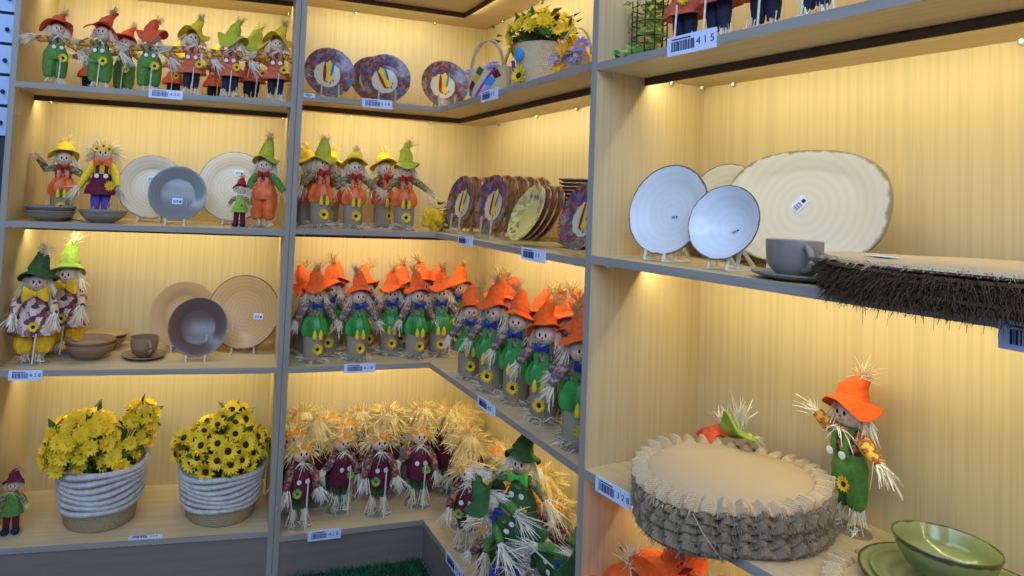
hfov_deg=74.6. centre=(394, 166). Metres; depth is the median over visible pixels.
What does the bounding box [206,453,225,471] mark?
flower
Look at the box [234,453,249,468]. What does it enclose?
flower
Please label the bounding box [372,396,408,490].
doll
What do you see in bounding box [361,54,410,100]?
plate
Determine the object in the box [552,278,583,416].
doll
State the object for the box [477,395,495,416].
price label
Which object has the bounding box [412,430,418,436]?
flower
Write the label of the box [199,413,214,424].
flower
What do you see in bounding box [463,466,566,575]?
doll
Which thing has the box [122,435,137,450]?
flower
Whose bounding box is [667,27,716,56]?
price label
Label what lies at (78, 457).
flower
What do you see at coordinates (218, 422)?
flower
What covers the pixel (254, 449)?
flower
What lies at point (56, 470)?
flower
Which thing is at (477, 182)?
plate
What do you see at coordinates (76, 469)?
flower
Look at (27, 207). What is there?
bowl
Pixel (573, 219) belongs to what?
plate
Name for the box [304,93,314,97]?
price label
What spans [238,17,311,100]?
doll
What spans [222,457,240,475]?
flower
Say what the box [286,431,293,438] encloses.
flower
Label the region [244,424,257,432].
flower
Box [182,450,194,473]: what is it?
flower
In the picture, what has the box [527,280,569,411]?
doll
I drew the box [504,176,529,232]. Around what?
plate
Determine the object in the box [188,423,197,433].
flower
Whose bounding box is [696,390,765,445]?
doll
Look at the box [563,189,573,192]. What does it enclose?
plate
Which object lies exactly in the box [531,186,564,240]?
plate
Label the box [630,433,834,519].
placemat
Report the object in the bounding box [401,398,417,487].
doll
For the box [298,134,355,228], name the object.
doll
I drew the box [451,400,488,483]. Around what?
doll
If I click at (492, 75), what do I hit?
handbag
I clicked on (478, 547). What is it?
doll
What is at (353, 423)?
flower
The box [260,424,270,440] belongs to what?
flower
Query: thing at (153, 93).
price label
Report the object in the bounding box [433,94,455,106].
plate stand
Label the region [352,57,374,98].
plate
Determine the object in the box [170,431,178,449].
flower
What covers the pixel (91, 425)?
flower
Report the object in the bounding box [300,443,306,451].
flower
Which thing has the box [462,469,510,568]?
doll
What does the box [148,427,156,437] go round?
flower
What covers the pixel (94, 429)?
flower
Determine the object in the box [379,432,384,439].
flower
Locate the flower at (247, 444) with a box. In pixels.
[237,434,255,455]
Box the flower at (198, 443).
[190,434,208,455]
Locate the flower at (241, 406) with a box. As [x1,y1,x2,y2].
[238,401,250,410]
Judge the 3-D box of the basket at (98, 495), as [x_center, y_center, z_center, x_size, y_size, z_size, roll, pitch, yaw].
[-1.171,1.274,2.634,0.351,0.253,0.351,3,-3,-18]
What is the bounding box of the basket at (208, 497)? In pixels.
[177,454,266,527]
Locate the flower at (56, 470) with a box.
[46,461,65,479]
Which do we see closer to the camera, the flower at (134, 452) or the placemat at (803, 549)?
the placemat at (803, 549)
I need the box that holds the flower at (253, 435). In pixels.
[243,431,255,441]
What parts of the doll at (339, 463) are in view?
leg, leg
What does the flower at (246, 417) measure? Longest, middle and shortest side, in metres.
0.094 x 0.089 x 0.019 m
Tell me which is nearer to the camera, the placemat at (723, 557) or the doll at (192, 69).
the placemat at (723, 557)
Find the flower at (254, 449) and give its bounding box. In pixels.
[248,443,261,462]
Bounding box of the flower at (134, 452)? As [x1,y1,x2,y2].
[127,446,141,459]
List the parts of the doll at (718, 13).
leg, leg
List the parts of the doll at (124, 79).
leg, leg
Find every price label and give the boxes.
[8,370,42,380]
[128,534,162,539]
[148,88,182,99]
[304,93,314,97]
[308,528,340,541]
[344,363,374,372]
[362,98,392,108]
[445,550,462,575]
[457,235,472,246]
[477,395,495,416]
[481,87,498,102]
[521,247,545,263]
[595,475,631,510]
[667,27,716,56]
[998,319,1023,352]
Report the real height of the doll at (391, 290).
0.437 m
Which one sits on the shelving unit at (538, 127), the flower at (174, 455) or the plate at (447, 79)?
the plate at (447, 79)
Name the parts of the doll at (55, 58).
leg, leg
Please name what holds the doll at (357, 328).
on the shelving unit at (538, 127)
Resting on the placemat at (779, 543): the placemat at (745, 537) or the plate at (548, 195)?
the placemat at (745, 537)
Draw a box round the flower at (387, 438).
[385,434,390,441]
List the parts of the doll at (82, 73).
leg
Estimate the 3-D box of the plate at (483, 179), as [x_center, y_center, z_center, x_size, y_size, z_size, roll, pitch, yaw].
[0.368,0.155,2.808,0.055,0.221,0.225,4,-3,-22]
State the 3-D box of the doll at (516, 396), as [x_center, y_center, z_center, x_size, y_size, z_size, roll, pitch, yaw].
[0.415,0.618,2.278,0.167,0.467,0.228,4,-3,-27]
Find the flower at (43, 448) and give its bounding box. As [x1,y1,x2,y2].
[37,444,47,455]
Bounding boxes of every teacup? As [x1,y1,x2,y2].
[130,333,158,357]
[766,238,824,276]
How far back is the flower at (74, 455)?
2.48 m
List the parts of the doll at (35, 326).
leg, leg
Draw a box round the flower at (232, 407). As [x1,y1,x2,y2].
[222,400,240,414]
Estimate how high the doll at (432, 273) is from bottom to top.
0.453 m
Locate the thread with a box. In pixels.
[693,514,721,559]
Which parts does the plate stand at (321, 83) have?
rail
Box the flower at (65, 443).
[57,434,75,454]
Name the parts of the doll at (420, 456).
leg, leg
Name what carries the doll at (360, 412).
on the shelving unit at (538, 127)
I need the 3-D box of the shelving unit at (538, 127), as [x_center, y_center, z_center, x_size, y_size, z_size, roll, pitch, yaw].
[0.172,0.416,2.418,1.013,2.420,1.503,3,-3,-18]
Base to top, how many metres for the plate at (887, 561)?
0.019 m
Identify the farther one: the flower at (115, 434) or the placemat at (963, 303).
the flower at (115, 434)
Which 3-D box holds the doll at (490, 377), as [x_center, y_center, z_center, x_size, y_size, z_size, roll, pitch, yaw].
[0.365,0.620,2.412,0.267,0.472,0.171,0,-4,43]
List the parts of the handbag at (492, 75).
handle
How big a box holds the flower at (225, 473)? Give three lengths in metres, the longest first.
0.079 x 0.075 x 0.016 m
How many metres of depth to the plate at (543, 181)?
2.54 m
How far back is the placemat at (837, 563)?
1.27 m
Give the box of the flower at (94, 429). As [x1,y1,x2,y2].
[88,423,102,439]
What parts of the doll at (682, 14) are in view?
leg, leg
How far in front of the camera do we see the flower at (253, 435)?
2.69 m
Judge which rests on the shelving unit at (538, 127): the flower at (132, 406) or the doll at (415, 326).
the doll at (415, 326)
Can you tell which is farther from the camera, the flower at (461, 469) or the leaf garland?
the flower at (461, 469)
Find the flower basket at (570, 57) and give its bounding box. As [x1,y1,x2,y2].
[548,27,591,73]
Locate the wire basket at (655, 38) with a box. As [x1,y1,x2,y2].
[614,0,668,57]
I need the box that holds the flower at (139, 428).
[133,425,146,431]
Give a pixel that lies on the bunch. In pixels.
(436, 219)
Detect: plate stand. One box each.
[316,83,339,97]
[378,89,395,102]
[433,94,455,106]
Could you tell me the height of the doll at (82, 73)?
0.330 m
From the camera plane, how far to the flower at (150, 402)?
2.70 m
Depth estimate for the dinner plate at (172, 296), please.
2.83 m
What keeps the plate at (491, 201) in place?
on the plate rack at (490, 236)
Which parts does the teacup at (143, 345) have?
handle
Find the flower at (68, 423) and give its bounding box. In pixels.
[58,415,75,428]
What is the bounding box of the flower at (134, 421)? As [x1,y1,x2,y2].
[125,412,142,429]
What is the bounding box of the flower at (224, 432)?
[214,420,229,439]
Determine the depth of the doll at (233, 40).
2.68 m
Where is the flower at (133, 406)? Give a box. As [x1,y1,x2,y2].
[124,401,138,414]
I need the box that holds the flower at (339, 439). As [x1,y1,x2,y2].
[336,436,342,443]
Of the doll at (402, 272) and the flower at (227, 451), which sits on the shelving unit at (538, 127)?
the doll at (402, 272)
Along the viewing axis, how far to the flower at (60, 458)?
2.47 m
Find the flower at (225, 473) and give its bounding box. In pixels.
[222,471,238,476]
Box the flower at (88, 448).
[80,438,98,456]
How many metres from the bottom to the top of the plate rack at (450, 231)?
0.085 m
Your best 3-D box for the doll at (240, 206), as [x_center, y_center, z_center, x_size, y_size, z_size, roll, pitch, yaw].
[-0.628,0.134,2.669,0.097,0.231,0.071,4,-3,-34]
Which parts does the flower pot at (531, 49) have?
flower, flower, flower, flower, flower, flower, flower, flower, flower, flower, flower, flower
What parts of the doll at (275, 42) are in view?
leg, leg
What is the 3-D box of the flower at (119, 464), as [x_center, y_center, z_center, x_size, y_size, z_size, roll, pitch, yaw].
[-1.054,1.155,2.534,0.076,0.071,0.018,30,-18,-18]
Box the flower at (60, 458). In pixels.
[53,449,70,467]
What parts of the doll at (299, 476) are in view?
leg, leg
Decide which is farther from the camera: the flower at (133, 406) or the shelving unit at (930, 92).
the flower at (133, 406)
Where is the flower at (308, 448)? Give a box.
[306,445,311,451]
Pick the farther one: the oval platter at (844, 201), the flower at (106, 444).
the flower at (106, 444)
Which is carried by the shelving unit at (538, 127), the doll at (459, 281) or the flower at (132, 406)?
the doll at (459, 281)
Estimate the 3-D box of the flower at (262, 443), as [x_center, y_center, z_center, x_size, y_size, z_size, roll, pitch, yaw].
[-0.547,1.159,2.704,0.019,0.094,0.089,-11,-28,18]
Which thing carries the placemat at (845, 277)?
on the placemat at (884, 288)
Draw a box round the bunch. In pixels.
[421,201,451,231]
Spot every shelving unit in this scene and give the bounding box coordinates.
[0,0,301,575]
[271,0,593,575]
[575,0,1023,575]
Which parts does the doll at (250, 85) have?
leg, leg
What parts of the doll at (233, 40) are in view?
leg, leg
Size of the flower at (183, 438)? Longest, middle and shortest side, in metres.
0.086 x 0.082 x 0.018 m
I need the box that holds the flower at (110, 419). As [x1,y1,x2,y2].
[104,411,118,425]
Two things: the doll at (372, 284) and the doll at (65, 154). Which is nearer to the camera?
the doll at (65, 154)
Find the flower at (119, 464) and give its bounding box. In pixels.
[113,456,131,470]
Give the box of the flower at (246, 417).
[239,408,255,426]
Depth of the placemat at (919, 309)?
0.98 m
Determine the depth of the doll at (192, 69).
2.65 m
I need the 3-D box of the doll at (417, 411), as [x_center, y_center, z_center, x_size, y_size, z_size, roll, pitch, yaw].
[0.122,1.282,3.020,0.277,0.446,0.210,4,-3,-24]
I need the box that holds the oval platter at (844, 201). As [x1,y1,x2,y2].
[731,150,893,260]
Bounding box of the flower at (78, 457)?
[70,450,89,466]
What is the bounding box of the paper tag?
[867,255,900,257]
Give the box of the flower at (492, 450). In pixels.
[488,447,495,455]
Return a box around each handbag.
[465,39,511,97]
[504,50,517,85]
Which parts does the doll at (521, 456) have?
leg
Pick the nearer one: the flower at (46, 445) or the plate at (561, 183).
the plate at (561, 183)
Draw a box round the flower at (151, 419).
[144,412,159,431]
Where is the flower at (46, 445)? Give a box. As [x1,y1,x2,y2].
[41,439,50,457]
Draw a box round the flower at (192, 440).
[185,431,204,449]
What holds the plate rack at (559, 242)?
on the shelving unit at (538, 127)
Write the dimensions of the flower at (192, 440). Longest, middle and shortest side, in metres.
0.081 x 0.077 x 0.016 m
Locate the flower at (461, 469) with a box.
[458,465,464,473]
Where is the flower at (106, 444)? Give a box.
[98,432,115,453]
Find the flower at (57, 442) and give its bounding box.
[49,432,64,453]
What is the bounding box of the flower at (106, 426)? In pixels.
[99,419,115,436]
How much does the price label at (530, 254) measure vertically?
0.038 m
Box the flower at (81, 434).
[73,427,91,443]
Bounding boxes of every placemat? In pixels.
[629,487,835,554]
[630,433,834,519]
[630,479,832,546]
[630,479,838,542]
[631,445,838,524]
[631,478,837,533]
[632,498,838,563]
[633,503,839,560]
[808,271,1023,324]
[812,258,1023,308]
[812,263,1023,314]
[814,283,1023,342]
[816,277,1023,332]
[818,251,1023,283]
[820,548,865,575]
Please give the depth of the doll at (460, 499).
2.52 m
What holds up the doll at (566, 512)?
on the shelving unit at (538, 127)
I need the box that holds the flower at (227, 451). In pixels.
[217,440,237,463]
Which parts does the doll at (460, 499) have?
leg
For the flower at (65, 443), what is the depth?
2.47 m
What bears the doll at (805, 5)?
on the shelving unit at (930, 92)
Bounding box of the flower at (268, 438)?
[266,436,270,454]
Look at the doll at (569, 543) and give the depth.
1.96 m
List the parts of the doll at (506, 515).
leg, leg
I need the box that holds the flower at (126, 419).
[122,413,129,429]
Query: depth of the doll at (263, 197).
2.69 m
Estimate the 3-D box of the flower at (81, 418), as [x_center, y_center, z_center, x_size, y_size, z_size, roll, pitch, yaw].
[-1.197,0.978,2.546,0.071,0.018,0.076,29,33,23]
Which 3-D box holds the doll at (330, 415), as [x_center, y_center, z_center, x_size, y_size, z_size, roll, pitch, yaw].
[-0.304,1.278,2.967,0.252,0.406,0.191,4,-3,-24]
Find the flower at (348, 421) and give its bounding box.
[346,418,351,424]
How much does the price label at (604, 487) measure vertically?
0.038 m
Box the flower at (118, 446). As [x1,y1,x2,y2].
[113,442,123,450]
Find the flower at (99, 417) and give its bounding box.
[92,411,107,423]
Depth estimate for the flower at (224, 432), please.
2.70 m
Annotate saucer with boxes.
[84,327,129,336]
[121,349,165,360]
[751,268,819,282]
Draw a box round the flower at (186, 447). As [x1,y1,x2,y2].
[180,442,191,459]
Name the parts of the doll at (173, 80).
leg, leg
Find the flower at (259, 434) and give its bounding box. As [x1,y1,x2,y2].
[253,427,265,444]
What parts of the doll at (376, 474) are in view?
leg, leg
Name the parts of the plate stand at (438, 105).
rail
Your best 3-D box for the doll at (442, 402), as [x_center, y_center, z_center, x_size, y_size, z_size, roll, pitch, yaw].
[0.214,1.300,3.108,0.265,0.426,0.200,1,-3,26]
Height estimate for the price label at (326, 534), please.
0.038 m
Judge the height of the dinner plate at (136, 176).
0.265 m
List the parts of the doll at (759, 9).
leg, leg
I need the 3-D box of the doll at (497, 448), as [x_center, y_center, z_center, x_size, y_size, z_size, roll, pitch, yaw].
[0.397,1.293,2.683,0.245,0.431,0.216,2,-3,9]
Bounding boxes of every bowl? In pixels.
[23,205,76,210]
[24,209,76,221]
[64,333,116,347]
[64,340,115,360]
[78,209,127,222]
[112,334,126,348]
[688,185,759,259]
[891,520,1005,575]
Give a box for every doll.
[0,237,61,365]
[0,461,29,537]
[19,6,90,84]
[29,133,91,219]
[47,233,91,355]
[61,3,137,87]
[64,135,127,220]
[67,29,112,86]
[88,21,140,88]
[112,14,183,90]
[151,12,224,94]
[161,36,200,90]
[197,16,264,97]
[202,42,240,95]
[219,21,285,98]
[226,172,252,227]
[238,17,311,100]
[238,130,285,228]
[265,418,321,516]
[267,401,322,501]
[275,434,330,532]
[289,256,312,355]
[290,259,344,364]
[296,140,314,225]
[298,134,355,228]
[300,406,339,509]
[305,255,350,356]
[313,143,344,226]
[313,404,341,496]
[318,421,361,515]
[324,248,352,351]
[327,407,365,503]
[329,261,385,362]
[332,144,387,229]
[342,401,378,494]
[343,257,380,353]
[354,422,407,518]
[358,400,408,501]
[363,144,397,228]
[368,262,408,356]
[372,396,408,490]
[374,136,438,238]
[378,255,410,350]
[390,263,440,360]
[390,414,444,509]
[398,398,443,494]
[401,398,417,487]
[404,253,435,349]
[423,261,463,358]
[427,397,458,487]
[428,258,452,344]
[432,395,480,497]
[434,423,493,532]
[435,452,492,554]
[440,279,488,381]
[440,415,482,511]
[448,256,479,349]
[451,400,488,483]
[454,469,541,565]
[456,435,571,540]
[457,271,510,394]
[461,518,491,575]
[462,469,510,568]
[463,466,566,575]
[472,512,529,575]
[477,265,509,318]
[479,264,526,345]
[479,451,513,482]
[480,432,511,481]
[482,276,537,407]
[486,534,525,575]
[500,536,575,575]
[506,289,570,426]
[515,526,576,575]
[524,282,560,395]
[524,567,540,575]
[525,485,576,570]
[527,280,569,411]
[532,453,576,532]
[533,296,583,459]
[538,286,583,440]
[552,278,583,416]
[589,537,652,575]
[627,0,705,46]
[629,547,707,575]
[666,0,743,34]
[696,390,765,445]
[740,0,781,28]
[793,0,834,17]
[793,355,903,540]
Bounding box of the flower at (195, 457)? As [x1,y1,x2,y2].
[188,447,205,468]
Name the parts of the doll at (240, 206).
leg, leg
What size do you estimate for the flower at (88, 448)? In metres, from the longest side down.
0.072 x 0.067 x 0.017 m
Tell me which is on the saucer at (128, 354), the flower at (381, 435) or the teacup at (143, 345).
the teacup at (143, 345)
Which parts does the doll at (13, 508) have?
leg, leg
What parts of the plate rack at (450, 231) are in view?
rail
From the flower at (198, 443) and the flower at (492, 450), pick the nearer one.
the flower at (198, 443)
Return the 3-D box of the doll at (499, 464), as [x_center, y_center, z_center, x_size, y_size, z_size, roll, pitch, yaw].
[0.435,1.282,2.498,0.265,0.426,0.200,1,-3,34]
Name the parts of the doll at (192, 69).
leg, leg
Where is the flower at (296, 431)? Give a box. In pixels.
[293,427,299,434]
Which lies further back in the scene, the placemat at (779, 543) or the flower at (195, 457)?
the flower at (195, 457)
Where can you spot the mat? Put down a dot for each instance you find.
(416, 567)
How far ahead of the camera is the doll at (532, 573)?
1.93 m
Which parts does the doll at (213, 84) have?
leg, leg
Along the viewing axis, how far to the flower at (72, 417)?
2.55 m
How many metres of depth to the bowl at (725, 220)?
1.48 m
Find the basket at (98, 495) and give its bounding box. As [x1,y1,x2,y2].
[55,444,150,532]
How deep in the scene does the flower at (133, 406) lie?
2.65 m
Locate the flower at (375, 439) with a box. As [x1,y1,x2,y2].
[372,436,379,442]
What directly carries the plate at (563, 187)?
on the plate at (565, 190)
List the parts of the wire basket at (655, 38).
wire frame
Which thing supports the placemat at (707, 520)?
on the placemat at (689, 529)
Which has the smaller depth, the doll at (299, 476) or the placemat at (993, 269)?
the placemat at (993, 269)
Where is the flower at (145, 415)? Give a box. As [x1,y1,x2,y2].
[135,406,154,425]
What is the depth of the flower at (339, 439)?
2.76 m
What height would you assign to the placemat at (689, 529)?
0.065 m
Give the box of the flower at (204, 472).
[194,462,215,479]
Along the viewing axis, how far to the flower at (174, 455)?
2.65 m
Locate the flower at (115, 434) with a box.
[109,427,121,442]
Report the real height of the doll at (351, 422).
0.431 m
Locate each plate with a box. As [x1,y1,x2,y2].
[117,155,176,218]
[147,166,206,220]
[150,281,216,346]
[168,298,227,356]
[199,152,258,220]
[210,275,276,349]
[304,48,354,96]
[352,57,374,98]
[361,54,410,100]
[421,61,468,106]
[446,176,473,227]
[461,176,482,227]
[471,177,487,228]
[475,175,507,231]
[492,175,518,232]
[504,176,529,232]
[507,185,544,240]
[520,186,551,240]
[525,176,539,187]
[525,186,557,240]
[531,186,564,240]
[536,177,551,185]
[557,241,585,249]
[559,178,587,181]
[559,182,587,185]
[559,186,578,189]
[560,183,587,249]
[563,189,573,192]
[629,165,707,254]
[701,163,745,191]
[857,542,1020,575]
[870,548,1000,575]
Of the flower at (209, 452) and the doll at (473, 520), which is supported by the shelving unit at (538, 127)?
the doll at (473, 520)
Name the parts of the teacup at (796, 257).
handle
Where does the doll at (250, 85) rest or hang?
on the shelving unit at (128, 261)
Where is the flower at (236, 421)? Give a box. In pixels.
[227,413,244,427]
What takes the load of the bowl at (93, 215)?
on the shelving unit at (128, 261)
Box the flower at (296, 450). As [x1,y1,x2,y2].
[293,447,300,454]
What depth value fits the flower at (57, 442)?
2.48 m
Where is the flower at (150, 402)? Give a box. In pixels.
[144,397,156,405]
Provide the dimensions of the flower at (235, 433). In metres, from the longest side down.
0.081 x 0.077 x 0.016 m
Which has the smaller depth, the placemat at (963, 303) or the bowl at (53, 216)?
the placemat at (963, 303)
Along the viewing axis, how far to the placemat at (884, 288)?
0.97 m
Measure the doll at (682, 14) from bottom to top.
0.357 m
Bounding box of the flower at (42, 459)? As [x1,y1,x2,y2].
[35,453,46,472]
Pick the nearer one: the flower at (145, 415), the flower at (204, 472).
the flower at (204, 472)
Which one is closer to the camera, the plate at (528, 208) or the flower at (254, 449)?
the plate at (528, 208)
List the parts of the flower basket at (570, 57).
flower, flower, flower, flower, flower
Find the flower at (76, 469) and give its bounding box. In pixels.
[68,461,87,473]
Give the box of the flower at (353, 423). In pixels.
[351,420,356,428]
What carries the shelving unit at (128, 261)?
on the floor
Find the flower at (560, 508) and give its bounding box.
[555,504,563,513]
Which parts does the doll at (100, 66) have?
leg, leg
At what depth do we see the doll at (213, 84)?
2.88 m
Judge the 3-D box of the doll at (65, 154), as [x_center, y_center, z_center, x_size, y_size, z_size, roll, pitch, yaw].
[-1.355,0.055,2.685,0.295,0.411,0.140,3,-3,-6]
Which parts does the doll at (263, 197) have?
leg, leg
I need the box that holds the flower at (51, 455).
[46,450,56,464]
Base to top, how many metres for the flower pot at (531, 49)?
0.304 m
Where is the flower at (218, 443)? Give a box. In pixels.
[208,433,226,453]
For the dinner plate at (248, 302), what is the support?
on the shelving unit at (128, 261)
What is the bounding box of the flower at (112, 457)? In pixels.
[102,448,122,469]
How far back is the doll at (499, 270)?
2.72 m
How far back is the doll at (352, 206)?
2.78 m
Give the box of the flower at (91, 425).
[84,418,99,432]
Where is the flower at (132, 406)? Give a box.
[127,398,144,411]
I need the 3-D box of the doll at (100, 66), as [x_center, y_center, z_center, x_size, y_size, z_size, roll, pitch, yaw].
[-1.156,-0.469,2.594,0.290,0.370,0.119,3,-3,-10]
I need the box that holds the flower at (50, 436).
[42,426,56,445]
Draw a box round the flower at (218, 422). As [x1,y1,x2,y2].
[207,416,226,430]
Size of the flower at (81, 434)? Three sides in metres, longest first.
0.070 x 0.066 x 0.017 m
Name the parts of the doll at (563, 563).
leg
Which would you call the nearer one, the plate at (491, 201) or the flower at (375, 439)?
the plate at (491, 201)
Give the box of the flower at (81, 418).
[75,412,93,425]
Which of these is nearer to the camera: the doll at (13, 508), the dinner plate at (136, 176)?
the doll at (13, 508)
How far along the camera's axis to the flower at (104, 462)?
2.54 m
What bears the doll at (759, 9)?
on the shelving unit at (930, 92)
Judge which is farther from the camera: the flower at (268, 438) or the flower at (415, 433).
the flower at (415, 433)
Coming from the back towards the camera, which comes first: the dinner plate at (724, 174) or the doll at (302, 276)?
the doll at (302, 276)
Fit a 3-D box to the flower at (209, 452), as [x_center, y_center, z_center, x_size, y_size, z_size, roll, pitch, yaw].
[-0.731,1.136,2.624,0.071,0.075,0.015,-15,-2,-42]
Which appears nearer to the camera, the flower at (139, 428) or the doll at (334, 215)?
the flower at (139, 428)
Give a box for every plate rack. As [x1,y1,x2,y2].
[445,213,500,235]
[474,216,557,241]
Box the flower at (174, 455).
[169,444,179,463]
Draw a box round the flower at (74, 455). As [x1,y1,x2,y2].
[65,443,82,459]
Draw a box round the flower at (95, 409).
[88,407,102,412]
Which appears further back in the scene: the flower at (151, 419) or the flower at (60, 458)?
the flower at (151, 419)
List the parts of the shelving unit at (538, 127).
panel, shelf, panel, panel, shelf, shelf, shelf, panel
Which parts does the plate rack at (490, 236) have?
rail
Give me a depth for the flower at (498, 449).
2.65 m
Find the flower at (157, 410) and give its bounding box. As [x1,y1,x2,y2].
[153,403,161,417]
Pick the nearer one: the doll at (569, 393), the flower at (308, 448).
the doll at (569, 393)
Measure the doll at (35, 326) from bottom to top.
0.509 m
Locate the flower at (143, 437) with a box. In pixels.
[136,429,150,445]
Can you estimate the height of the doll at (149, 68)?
0.352 m
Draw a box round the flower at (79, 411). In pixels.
[74,408,87,413]
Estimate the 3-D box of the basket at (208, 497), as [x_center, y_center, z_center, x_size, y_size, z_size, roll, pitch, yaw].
[-0.716,1.315,2.723,0.358,0.221,0.358,3,-3,-18]
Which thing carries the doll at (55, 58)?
on the shelving unit at (128, 261)
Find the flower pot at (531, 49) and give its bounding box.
[490,5,582,83]
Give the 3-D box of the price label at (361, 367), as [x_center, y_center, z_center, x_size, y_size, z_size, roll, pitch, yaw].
[-0.143,0.819,2.673,0.130,0.036,0.005,3,-3,-18]
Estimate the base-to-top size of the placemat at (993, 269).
0.026 m
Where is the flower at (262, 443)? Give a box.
[258,439,267,458]
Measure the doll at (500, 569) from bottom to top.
0.362 m
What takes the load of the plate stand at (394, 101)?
on the shelving unit at (538, 127)
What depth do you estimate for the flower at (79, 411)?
2.60 m
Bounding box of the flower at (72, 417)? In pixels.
[65,410,83,423]
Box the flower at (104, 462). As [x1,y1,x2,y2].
[96,451,111,472]
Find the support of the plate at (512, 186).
on the plate rack at (490, 236)
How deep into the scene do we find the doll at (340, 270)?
2.92 m
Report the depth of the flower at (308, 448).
2.64 m
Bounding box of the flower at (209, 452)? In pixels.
[204,443,217,457]
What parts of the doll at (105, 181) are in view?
leg, leg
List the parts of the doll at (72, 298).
leg, leg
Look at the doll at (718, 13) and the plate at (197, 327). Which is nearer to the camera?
the doll at (718, 13)
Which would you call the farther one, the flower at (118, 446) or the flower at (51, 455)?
the flower at (118, 446)
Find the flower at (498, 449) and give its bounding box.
[495,445,501,452]
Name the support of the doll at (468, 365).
on the shelving unit at (538, 127)
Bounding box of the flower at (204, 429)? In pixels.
[196,422,212,435]
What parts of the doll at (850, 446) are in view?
leg, leg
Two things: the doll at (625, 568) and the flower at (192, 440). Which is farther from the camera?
the flower at (192, 440)
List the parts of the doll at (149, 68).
leg, leg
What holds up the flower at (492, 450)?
on the doll at (497, 448)
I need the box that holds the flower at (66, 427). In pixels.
[59,421,76,434]
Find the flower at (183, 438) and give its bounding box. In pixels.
[174,427,190,445]
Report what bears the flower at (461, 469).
on the doll at (460, 499)
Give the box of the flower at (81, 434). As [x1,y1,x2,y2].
[72,425,89,442]
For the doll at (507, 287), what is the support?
on the shelving unit at (538, 127)
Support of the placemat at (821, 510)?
on the placemat at (707, 520)
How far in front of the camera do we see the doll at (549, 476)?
2.34 m
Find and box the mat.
[288,554,431,575]
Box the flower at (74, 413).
[62,409,79,418]
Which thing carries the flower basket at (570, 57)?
on the shelving unit at (538, 127)
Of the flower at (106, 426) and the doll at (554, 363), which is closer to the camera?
the doll at (554, 363)
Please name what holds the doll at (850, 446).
on the shelving unit at (930, 92)
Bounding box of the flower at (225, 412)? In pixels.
[212,407,232,427]
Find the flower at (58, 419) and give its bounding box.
[53,414,64,427]
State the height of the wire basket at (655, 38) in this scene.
0.194 m
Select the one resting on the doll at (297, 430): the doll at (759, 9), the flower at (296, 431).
the flower at (296, 431)
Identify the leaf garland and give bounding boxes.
[619,547,697,575]
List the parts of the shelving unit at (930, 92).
panel, shelf, shelf, shelf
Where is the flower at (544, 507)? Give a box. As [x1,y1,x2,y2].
[539,502,545,510]
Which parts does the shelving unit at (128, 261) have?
panel, shelf, shelf, shelf, shelf, panel, panel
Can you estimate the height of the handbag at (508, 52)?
0.227 m
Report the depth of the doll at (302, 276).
2.81 m
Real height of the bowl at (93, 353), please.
0.062 m
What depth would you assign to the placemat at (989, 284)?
0.97 m
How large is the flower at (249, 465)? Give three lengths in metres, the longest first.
0.077 x 0.073 x 0.016 m
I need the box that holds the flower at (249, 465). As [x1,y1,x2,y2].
[243,459,256,472]
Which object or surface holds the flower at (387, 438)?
on the doll at (376, 474)
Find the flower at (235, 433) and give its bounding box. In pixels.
[226,424,244,441]
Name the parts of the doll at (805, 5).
leg, leg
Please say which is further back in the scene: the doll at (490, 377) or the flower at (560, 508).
the doll at (490, 377)
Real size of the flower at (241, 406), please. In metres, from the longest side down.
0.082 x 0.077 x 0.017 m
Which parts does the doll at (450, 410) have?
leg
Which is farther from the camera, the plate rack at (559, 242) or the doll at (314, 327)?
the doll at (314, 327)
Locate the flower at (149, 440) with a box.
[145,434,154,448]
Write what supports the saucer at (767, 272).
on the shelving unit at (930, 92)
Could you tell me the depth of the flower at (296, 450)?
2.62 m
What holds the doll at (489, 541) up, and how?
on the shelving unit at (538, 127)
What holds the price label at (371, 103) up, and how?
attached to the shelving unit at (538, 127)
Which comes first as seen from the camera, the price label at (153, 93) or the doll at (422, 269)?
the price label at (153, 93)
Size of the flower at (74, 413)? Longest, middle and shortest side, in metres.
0.072 x 0.068 x 0.017 m

